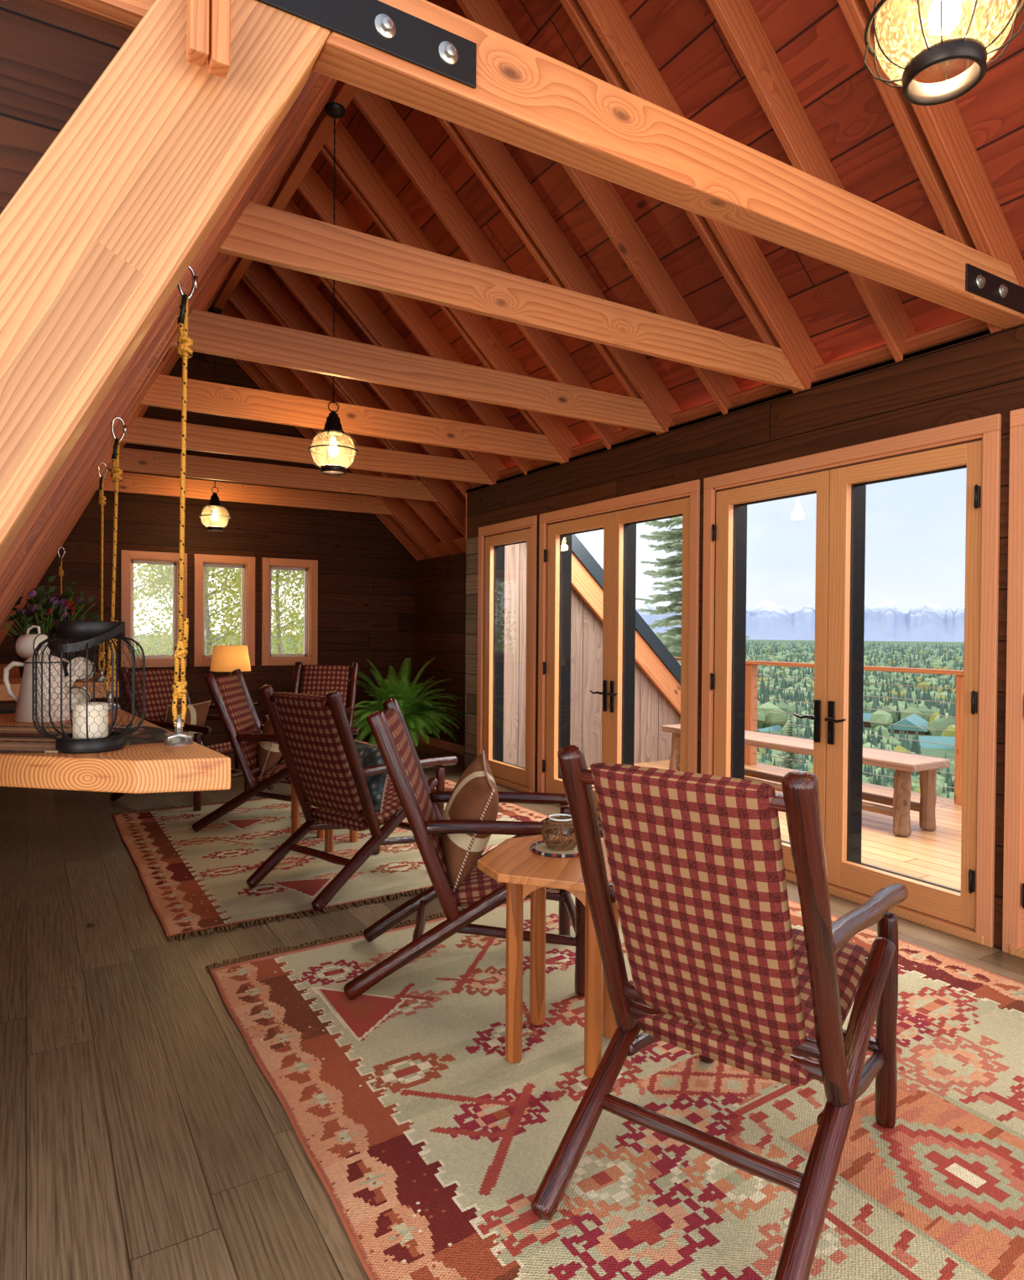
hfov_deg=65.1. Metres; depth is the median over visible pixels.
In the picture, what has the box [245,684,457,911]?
armchair
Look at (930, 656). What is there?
forest
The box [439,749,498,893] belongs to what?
throw pillow
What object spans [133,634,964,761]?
ground
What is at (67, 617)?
mug tree
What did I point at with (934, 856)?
deck
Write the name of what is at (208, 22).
post
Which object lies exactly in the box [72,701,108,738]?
pillar candle
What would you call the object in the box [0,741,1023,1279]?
floor
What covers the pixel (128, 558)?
window
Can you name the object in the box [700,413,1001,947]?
door
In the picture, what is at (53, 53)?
wall
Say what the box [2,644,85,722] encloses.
coffee pot
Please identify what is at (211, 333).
tie beam
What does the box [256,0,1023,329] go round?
tie beam
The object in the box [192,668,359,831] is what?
armchair
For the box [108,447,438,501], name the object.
tie beam
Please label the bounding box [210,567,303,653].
tree
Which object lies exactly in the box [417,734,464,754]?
baseboard
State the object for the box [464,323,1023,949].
wall
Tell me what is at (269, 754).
throw pillow
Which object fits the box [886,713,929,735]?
cabin
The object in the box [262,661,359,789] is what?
armchair
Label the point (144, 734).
place mat
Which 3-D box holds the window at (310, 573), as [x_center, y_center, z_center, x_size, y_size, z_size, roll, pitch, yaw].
[-2.687,-0.335,9.652,0.665,1.270,0.155,0,1,-31]
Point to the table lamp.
(230, 658)
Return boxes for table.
[0,664,119,700]
[0,710,230,794]
[193,700,260,768]
[278,741,368,852]
[477,834,619,1078]
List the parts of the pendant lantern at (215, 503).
cord, bulb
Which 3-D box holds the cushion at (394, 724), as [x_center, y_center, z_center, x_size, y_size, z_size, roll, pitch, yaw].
[-0.410,0.642,3.397,0.306,0.676,0.461,0,1,-3]
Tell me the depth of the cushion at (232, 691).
5.84 m
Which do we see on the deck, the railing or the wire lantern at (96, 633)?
the railing
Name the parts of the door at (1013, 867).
casing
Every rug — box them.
[111,778,604,941]
[205,888,1023,1279]
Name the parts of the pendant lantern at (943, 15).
bulb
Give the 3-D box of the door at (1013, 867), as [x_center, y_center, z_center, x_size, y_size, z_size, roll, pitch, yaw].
[2.800,0.204,2.867,0.200,2.446,1.888,0,1,-31]
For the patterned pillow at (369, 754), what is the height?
0.369 m
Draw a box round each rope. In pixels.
[57,546,65,595]
[94,461,108,681]
[104,416,126,710]
[163,266,198,745]
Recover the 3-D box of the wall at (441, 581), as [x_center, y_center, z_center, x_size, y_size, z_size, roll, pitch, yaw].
[-0.610,0.154,9.517,0.150,2.336,2.490,0,1,-31]
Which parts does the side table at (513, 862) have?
leg, leg, leg, leg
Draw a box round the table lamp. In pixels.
[209,643,250,674]
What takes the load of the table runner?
on the table at (149, 767)
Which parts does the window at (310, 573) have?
sash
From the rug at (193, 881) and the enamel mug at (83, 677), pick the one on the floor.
the rug at (193, 881)
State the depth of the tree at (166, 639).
11.38 m
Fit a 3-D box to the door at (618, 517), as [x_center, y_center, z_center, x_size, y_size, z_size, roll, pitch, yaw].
[0.781,0.150,6.159,0.246,2.446,1.913,0,1,-31]
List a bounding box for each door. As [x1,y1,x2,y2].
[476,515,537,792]
[537,479,700,817]
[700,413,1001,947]
[1002,407,1023,958]
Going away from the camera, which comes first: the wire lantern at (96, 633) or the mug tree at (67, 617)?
the wire lantern at (96, 633)
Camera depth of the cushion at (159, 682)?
6.77 m
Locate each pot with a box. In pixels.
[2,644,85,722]
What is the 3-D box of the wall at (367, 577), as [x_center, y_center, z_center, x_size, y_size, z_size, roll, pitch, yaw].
[-3.660,-1.295,9.073,5.730,5.200,0.150,0,1,-31]
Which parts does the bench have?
leg, bench seat, leg, leg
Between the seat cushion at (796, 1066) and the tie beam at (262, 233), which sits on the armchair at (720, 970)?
the seat cushion at (796, 1066)
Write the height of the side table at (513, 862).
0.658 m
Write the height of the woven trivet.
0.012 m
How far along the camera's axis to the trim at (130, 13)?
1.88 m
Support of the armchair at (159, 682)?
on the floor
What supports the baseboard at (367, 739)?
attached to the wall at (367, 577)
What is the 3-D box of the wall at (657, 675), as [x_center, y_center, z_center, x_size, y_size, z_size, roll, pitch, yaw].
[0.543,-0.377,9.726,3.958,3.979,2.310,0,1,-31]
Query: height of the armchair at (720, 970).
1.144 m
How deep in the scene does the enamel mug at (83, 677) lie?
2.80 m
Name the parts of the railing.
post, handrail, post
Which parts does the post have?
post, post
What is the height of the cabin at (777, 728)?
8.560 m
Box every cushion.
[128,668,181,721]
[204,741,233,754]
[214,673,259,770]
[252,763,291,783]
[271,691,361,816]
[300,664,350,708]
[310,776,435,830]
[382,707,449,882]
[448,862,550,906]
[590,762,806,1055]
[637,927,869,1086]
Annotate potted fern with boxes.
[348,657,464,752]
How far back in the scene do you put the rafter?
1.68 m
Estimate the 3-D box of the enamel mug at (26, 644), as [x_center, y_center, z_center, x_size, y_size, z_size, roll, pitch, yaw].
[-1.580,0.006,2.651,0.076,0.111,0.084,1,1,11]
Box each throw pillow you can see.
[162,700,211,740]
[257,718,282,775]
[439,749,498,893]
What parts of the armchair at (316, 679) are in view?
armrest, post, rail, armrest, post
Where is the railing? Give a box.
[673,657,963,804]
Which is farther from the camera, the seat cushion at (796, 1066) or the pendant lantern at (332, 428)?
the pendant lantern at (332, 428)
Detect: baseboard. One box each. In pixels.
[230,735,375,752]
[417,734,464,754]
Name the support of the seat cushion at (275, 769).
on the armchair at (230, 694)
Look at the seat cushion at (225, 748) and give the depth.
6.52 m
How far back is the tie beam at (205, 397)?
5.65 m
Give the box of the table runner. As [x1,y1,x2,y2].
[0,725,72,752]
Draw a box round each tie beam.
[96,470,393,515]
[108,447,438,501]
[120,416,493,485]
[140,374,565,463]
[169,308,664,433]
[218,201,804,391]
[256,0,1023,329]
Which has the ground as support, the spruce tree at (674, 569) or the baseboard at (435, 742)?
the spruce tree at (674, 569)
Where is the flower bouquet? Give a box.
[0,574,108,677]
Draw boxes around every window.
[120,549,187,668]
[193,553,255,666]
[261,557,318,665]
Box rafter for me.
[0,0,332,561]
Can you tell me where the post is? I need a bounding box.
[186,0,230,78]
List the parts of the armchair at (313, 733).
leg, post, rail, rail, seat rail, post, leg, leg, armrest, leg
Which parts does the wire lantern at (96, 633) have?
strap handle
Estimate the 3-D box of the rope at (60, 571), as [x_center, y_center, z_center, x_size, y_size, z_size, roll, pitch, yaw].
[-3.577,-0.272,6.364,0.072,0.939,0.072,0,1,-31]
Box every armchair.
[109,663,261,811]
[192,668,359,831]
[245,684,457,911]
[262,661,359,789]
[343,698,603,1000]
[530,745,908,1279]
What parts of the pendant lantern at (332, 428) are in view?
bulb, cord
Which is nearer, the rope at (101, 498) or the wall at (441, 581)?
the rope at (101, 498)
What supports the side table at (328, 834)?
on the rug at (193, 881)
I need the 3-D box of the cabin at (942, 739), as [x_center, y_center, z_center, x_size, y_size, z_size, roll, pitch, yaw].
[97.208,25.828,180.695,12.000,8.240,8.000,1,1,7]
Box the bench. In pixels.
[661,724,950,836]
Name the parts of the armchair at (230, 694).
post, leg, post, armrest, armrest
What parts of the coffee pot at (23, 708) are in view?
pot handle, lid, pot, spout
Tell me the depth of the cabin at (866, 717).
258.12 m
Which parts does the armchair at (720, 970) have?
leg, post, armrest, rail, leg, rail, seat rail, post, leg, armrest, leg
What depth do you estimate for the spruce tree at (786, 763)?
36.73 m
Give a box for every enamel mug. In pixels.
[15,625,50,658]
[62,656,95,680]
[67,686,90,710]
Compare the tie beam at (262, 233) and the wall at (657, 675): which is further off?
the wall at (657, 675)
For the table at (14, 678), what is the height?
0.090 m
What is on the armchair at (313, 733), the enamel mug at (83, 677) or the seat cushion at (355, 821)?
the seat cushion at (355, 821)
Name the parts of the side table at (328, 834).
leg, leg, leg, leg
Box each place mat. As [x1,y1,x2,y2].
[0,703,16,713]
[108,724,172,744]
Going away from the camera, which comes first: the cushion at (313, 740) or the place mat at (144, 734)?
the place mat at (144, 734)
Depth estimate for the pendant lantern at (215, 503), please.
8.22 m
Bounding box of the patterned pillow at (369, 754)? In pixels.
[347,739,388,814]
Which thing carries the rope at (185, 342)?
hanging from the rafter
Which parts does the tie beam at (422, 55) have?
steel plate, steel plate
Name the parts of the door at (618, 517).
casing, rail, rail, handle, handle, casing, rail, casing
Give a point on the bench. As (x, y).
(903, 764)
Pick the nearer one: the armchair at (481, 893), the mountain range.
the armchair at (481, 893)
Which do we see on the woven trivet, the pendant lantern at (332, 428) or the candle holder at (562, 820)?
the candle holder at (562, 820)
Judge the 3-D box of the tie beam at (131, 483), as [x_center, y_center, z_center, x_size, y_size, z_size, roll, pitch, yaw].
[-2.817,-1.617,8.930,3.250,0.200,0.042,0,1,-31]
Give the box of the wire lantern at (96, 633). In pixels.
[31,621,145,753]
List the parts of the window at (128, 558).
sash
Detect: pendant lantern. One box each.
[198,307,230,532]
[308,102,358,475]
[863,0,1023,105]
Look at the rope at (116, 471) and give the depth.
2.91 m
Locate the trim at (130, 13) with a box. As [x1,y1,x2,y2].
[59,0,155,27]
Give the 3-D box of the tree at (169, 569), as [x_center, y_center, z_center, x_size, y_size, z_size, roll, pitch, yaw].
[-4.500,-0.054,11.639,2.702,5.649,2.490,0,1,-25]
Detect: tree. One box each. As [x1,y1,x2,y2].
[30,616,83,712]
[133,564,227,655]
[133,564,299,655]
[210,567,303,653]
[635,516,765,763]
[778,713,804,770]
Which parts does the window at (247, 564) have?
sash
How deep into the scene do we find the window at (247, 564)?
9.23 m
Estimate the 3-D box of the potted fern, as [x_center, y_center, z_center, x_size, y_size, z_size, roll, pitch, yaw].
[-1.211,0.755,8.711,1.476,1.145,1.528,1,1,24]
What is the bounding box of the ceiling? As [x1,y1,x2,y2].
[0,0,1023,644]
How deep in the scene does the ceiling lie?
4.41 m
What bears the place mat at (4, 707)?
on the table at (149, 767)
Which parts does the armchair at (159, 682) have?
post, leg, armrest, post, leg, armrest, leg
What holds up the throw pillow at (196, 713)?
on the armchair at (159, 682)
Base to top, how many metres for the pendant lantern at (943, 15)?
2.106 m
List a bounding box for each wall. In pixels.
[0,0,135,214]
[0,351,416,746]
[414,552,465,746]
[457,449,680,767]
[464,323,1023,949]
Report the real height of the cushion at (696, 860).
0.687 m
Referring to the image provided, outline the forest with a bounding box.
[661,639,964,799]
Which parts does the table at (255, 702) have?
leg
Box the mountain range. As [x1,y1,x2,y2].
[635,598,964,642]
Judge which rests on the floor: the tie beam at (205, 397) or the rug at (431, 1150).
the rug at (431, 1150)
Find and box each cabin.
[757,725,782,731]
[862,712,872,727]
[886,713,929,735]
[909,736,955,749]
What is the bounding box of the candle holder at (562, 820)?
[541,814,576,850]
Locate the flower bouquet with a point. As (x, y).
(44, 608)
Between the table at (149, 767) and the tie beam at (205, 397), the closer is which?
the table at (149, 767)
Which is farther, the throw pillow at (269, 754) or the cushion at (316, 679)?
the cushion at (316, 679)
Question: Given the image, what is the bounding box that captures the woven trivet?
[530,839,578,857]
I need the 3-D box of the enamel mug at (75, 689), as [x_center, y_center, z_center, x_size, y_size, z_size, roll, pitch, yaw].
[-1.510,0.201,2.767,0.102,0.084,0.074,0,1,-24]
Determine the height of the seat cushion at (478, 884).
0.197 m
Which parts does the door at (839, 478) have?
casing, rail, rail, handle, handle, casing, rail, rail, casing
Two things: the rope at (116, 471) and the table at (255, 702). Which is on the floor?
the table at (255, 702)
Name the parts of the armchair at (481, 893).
post, post, leg, leg, armrest, armrest, leg, leg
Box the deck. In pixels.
[587,760,961,889]
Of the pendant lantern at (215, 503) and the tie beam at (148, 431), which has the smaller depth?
the tie beam at (148, 431)

